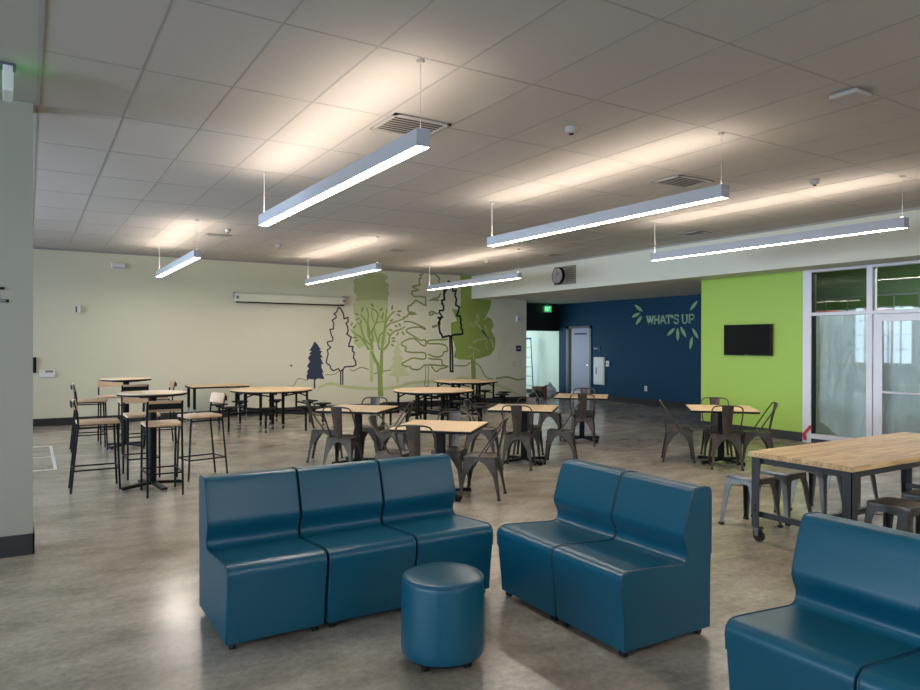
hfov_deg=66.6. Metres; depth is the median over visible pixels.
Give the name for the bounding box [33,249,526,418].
wall
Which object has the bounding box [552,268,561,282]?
clock
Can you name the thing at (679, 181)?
ceiling vent
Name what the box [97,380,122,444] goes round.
bar stool
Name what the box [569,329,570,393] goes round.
door frame
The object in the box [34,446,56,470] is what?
tape
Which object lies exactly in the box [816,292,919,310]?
screen
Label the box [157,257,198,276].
diffuser
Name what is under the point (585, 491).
lounge seat
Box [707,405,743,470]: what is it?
cafe chair
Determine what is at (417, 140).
pendant light
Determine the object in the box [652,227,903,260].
diffuser
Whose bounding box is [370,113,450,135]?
ceiling vent
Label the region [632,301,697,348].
wall sign
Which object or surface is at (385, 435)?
cafe chair
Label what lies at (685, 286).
ceiling
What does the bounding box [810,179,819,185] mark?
smoke detector
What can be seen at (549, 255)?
ceiling vent
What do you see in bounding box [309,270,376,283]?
diffuser
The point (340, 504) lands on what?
lounge seat
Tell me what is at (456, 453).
cafe chair
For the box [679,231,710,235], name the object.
ceiling vent
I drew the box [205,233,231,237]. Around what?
ceiling vent
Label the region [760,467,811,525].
metal stool
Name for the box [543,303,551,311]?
exit sign
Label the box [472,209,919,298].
wall
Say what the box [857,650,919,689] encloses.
lounge seat
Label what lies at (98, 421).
bar stool
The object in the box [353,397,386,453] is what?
cafe chair
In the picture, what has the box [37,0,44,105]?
trim
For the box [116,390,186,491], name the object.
bar table
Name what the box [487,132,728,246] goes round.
pendant light
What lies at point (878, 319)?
door
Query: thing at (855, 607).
lounge seat
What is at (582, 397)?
cafe chair
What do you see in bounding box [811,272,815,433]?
window frame
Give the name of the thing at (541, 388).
cardboard box
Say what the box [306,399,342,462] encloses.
cafe chair
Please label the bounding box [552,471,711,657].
lounge seat
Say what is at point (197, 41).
ceiling
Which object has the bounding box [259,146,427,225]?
diffuser
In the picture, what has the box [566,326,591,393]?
door frame
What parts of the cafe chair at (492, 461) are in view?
leg, leg, seat, leg, frame, leg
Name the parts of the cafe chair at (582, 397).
leg, frame, seat, leg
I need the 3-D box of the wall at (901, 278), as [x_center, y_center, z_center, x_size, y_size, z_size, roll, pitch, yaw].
[9.883,-0.117,11.934,0.150,3.500,7.950,0,0,-32]
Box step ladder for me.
[526,338,533,386]
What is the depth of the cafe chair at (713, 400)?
10.32 m
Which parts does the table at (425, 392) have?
stool seat, stool arm, leg, stool arm, stool seat, stool arm, cross rail, leg, frame, frame, stool arm, stool seat, stool arm, stool arm, stool seat, stool seat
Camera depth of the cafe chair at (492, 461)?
7.36 m
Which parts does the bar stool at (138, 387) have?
leg, leg, seat, backrest, leg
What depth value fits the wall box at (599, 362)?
20.29 m
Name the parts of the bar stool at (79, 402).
leg, leg, seat rail, rail, seat, rail, leg, leg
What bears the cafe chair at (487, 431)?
on the floor
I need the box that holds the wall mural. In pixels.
[291,273,524,395]
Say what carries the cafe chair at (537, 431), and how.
on the floor
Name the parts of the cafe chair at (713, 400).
leg, leg, seat, frame, leg, leg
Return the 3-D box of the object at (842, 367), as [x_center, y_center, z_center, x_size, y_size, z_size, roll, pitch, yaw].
[6.270,0.566,11.364,0.066,2.102,0.905,0,0,-32]
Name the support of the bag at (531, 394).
on the floor
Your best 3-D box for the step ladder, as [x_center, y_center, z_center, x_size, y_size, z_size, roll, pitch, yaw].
[2.127,0.682,22.556,0.510,1.831,0.714,0,0,6]
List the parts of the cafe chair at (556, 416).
frame, leg, seat, leg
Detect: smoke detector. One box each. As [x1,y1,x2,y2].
[565,125,577,134]
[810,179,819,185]
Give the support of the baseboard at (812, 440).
attached to the wall
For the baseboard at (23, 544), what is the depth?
5.34 m
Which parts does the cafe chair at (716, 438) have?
leg, leg, seat, frame, leg, leg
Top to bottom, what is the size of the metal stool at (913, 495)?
0.458 m
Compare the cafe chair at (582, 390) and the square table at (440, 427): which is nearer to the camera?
the square table at (440, 427)
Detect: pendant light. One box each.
[156,219,200,276]
[258,59,429,225]
[305,237,380,284]
[427,249,521,289]
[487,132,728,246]
[650,175,908,260]
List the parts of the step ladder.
rail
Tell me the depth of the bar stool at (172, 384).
11.32 m
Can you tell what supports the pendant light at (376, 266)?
hanging from the ceiling at (197, 41)
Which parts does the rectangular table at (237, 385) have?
leg, leg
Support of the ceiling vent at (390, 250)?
in the ceiling at (197, 41)
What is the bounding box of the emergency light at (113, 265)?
[111,263,124,268]
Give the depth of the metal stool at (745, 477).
6.28 m
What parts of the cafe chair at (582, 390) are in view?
seat, frame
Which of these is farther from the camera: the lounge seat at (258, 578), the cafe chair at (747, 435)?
the cafe chair at (747, 435)
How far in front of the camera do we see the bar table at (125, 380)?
10.89 m
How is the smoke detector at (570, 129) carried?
attached to the ceiling at (197, 41)
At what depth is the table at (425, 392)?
13.27 m
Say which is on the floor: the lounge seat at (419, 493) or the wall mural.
the lounge seat at (419, 493)
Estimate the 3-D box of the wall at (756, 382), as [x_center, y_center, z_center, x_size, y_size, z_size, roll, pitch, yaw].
[5.289,0.184,12.716,0.150,2.870,2.100,0,0,-32]
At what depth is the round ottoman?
3.44 m
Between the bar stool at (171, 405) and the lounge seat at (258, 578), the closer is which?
the lounge seat at (258, 578)
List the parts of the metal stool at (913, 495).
seat, leg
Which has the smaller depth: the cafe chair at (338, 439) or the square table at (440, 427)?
the square table at (440, 427)
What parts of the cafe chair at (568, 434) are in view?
leg, leg, seat, leg, frame, leg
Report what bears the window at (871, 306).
in the wall
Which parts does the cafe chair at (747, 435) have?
leg, leg, seat, leg, leg, frame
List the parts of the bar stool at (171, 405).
leg, leg, seat, rail, backrest, leg, leg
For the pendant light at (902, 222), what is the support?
hanging from the ceiling at (197, 41)
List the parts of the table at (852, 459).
leg, apron frame, leg, leg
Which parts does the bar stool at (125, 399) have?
leg, leg, backrest, seat, leg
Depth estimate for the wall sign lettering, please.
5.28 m
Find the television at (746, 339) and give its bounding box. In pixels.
[724,324,771,355]
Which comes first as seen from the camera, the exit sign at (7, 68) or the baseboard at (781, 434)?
the exit sign at (7, 68)
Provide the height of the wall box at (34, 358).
0.300 m
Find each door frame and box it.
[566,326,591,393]
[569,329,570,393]
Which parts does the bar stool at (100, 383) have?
leg, leg, seat, backrest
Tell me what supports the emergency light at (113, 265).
attached to the wall at (185, 326)
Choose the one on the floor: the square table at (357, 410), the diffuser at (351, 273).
the square table at (357, 410)
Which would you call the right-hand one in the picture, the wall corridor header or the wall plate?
the wall corridor header
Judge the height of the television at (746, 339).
0.560 m
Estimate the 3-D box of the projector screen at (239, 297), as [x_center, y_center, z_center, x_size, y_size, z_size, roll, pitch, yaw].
[-3.873,-1.055,16.133,2.614,0.235,0.159,0,0,-32]
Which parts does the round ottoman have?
frame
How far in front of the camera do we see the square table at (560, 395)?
11.86 m
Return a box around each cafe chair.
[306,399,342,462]
[322,407,363,464]
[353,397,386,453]
[368,414,408,459]
[376,402,413,451]
[395,425,436,456]
[431,411,470,486]
[459,417,507,500]
[463,399,498,452]
[502,405,535,470]
[513,397,543,459]
[534,389,563,440]
[543,401,580,463]
[570,393,595,446]
[573,388,595,434]
[659,399,695,462]
[700,397,732,456]
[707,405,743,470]
[738,402,777,466]
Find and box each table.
[100,377,151,449]
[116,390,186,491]
[185,383,248,423]
[212,386,330,432]
[315,404,398,463]
[382,387,489,427]
[390,420,487,501]
[426,379,510,412]
[488,404,557,465]
[554,393,608,442]
[686,404,759,465]
[748,432,919,541]
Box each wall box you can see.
[33,357,35,372]
[594,357,604,384]
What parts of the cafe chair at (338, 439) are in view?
leg, leg, frame, seat, leg, leg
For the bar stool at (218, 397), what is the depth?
8.51 m
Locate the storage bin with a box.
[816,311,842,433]
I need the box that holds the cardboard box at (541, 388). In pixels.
[532,385,548,397]
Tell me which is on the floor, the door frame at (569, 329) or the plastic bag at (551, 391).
the plastic bag at (551, 391)
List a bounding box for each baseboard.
[0,526,34,558]
[33,396,525,426]
[526,389,700,408]
[700,421,801,440]
[811,438,828,442]
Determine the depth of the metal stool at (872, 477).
7.08 m
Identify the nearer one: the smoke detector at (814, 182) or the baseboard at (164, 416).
the smoke detector at (814, 182)
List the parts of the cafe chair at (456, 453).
seat, frame, leg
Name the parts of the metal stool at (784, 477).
leg, seat, leg, leg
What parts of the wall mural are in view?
moss crown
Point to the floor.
(107, 597)
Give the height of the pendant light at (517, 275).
0.569 m
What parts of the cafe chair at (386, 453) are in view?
leg, frame, seat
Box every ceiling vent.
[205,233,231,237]
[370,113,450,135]
[386,249,407,251]
[544,254,562,256]
[651,175,713,188]
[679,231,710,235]
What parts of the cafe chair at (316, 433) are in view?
leg, leg, frame, seat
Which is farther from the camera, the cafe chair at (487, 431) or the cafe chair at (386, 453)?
the cafe chair at (487, 431)
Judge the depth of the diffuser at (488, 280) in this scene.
15.04 m
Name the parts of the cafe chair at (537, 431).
leg, frame, leg, seat, leg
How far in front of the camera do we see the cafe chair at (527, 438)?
9.06 m
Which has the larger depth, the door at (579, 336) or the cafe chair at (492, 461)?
the door at (579, 336)
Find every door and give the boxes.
[571,328,588,393]
[873,313,919,435]
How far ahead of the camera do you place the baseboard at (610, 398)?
18.84 m
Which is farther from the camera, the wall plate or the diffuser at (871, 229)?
the wall plate
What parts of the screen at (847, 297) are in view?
panel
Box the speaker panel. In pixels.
[552,265,575,284]
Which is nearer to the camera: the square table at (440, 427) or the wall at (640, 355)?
the square table at (440, 427)
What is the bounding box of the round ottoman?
[401,562,484,671]
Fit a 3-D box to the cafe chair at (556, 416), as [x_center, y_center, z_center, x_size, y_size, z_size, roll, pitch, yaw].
[1.525,1.188,12.045,0.479,0.845,0.407,0,0,13]
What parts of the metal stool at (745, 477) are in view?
leg, leg, seat, leg, leg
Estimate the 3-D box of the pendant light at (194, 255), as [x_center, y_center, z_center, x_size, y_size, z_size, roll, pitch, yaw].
[-4.858,-1.591,11.965,0.100,0.569,3.626,0,0,-32]
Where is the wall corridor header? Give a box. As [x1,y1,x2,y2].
[526,303,558,330]
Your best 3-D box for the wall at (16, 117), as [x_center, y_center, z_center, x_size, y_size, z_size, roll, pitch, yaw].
[-5.922,-0.129,3.920,6.030,3.470,0.250,0,0,-32]
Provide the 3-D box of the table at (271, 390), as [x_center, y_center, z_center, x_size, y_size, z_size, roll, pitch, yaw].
[-3.666,1.223,13.627,2.147,0.741,2.147,0,0,-32]
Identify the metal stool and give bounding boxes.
[718,471,782,532]
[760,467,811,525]
[791,471,841,513]
[827,475,877,507]
[864,497,919,532]
[896,489,919,533]
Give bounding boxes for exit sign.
[0,61,15,101]
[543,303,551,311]
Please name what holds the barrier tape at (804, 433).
attached to the window at (871, 306)
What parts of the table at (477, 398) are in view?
frame, frame, stool seat, leg, stool arm, stool seat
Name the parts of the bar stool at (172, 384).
leg, backrest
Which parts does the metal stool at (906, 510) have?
leg, leg, seat, leg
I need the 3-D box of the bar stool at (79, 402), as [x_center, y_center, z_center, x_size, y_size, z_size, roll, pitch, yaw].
[-5.657,1.087,10.672,0.503,1.016,0.380,0,0,-32]
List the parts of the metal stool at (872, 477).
leg, leg, leg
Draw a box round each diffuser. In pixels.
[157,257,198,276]
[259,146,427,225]
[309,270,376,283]
[431,278,519,289]
[490,197,725,246]
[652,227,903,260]
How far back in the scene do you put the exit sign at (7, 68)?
4.55 m
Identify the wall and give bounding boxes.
[0,98,32,536]
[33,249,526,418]
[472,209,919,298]
[526,294,700,403]
[701,271,802,431]
[816,264,919,310]
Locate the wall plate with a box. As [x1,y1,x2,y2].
[39,370,54,377]
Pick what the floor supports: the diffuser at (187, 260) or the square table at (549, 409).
the square table at (549, 409)
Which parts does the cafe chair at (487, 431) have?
leg, frame, leg, seat, leg, leg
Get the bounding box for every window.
[802,260,919,442]
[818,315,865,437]
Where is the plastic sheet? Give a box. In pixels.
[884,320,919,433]
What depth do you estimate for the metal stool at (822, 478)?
6.77 m
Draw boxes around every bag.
[528,389,544,398]
[547,382,556,396]
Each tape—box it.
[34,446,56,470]
[802,425,811,439]
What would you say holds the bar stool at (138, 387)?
on the floor
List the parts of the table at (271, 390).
stool seat, stool arm, stool seat, stool arm, leg, stool seat, stool arm, leg, cross rail, frame, stool seat, stool arm, frame, cross rail, stool arm, stool seat, stool seat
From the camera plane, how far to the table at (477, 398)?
16.62 m
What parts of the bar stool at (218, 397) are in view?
leg, leg, rail, seat, seat rail, rail, leg, backrest, leg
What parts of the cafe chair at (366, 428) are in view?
leg, leg, seat, frame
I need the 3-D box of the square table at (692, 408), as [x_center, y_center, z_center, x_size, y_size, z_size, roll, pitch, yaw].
[3.615,1.245,9.703,0.862,0.752,0.862,0,0,13]
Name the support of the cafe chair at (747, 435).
on the floor
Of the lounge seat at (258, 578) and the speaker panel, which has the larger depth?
the speaker panel
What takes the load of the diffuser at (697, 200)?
attached to the pendant light at (721, 191)
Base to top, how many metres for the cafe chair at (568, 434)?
0.845 m
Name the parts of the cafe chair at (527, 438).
leg, leg, frame, seat, leg, leg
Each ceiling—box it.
[0,0,919,274]
[495,257,919,303]
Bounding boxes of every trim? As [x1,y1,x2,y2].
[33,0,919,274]
[33,207,919,275]
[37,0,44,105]
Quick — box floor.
[0,393,919,689]
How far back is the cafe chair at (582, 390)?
12.49 m
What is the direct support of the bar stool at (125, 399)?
on the floor
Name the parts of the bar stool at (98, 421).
leg, leg, rail, rail, seat, seat rail, leg, leg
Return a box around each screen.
[233,292,344,305]
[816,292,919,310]
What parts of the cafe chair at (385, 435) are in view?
leg, leg, seat, leg, frame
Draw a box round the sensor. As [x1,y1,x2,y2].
[75,305,80,313]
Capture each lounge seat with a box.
[199,467,326,649]
[292,460,415,626]
[373,453,492,592]
[497,458,630,620]
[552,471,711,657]
[725,512,919,689]
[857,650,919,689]
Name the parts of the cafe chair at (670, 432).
leg, frame, leg, seat, leg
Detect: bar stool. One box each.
[68,397,120,493]
[69,383,107,451]
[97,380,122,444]
[118,384,148,454]
[122,397,160,479]
[140,400,183,498]
[142,380,177,444]
[176,392,227,481]
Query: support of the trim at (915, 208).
attached to the wall at (185, 326)
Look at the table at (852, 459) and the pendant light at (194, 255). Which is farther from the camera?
the pendant light at (194, 255)
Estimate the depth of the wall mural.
17.67 m
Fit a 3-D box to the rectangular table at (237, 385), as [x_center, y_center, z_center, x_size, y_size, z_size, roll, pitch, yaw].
[-5.076,1.212,14.637,1.144,0.752,0.724,0,0,-32]
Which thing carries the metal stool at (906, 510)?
on the floor
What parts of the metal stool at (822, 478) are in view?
leg, leg, leg, leg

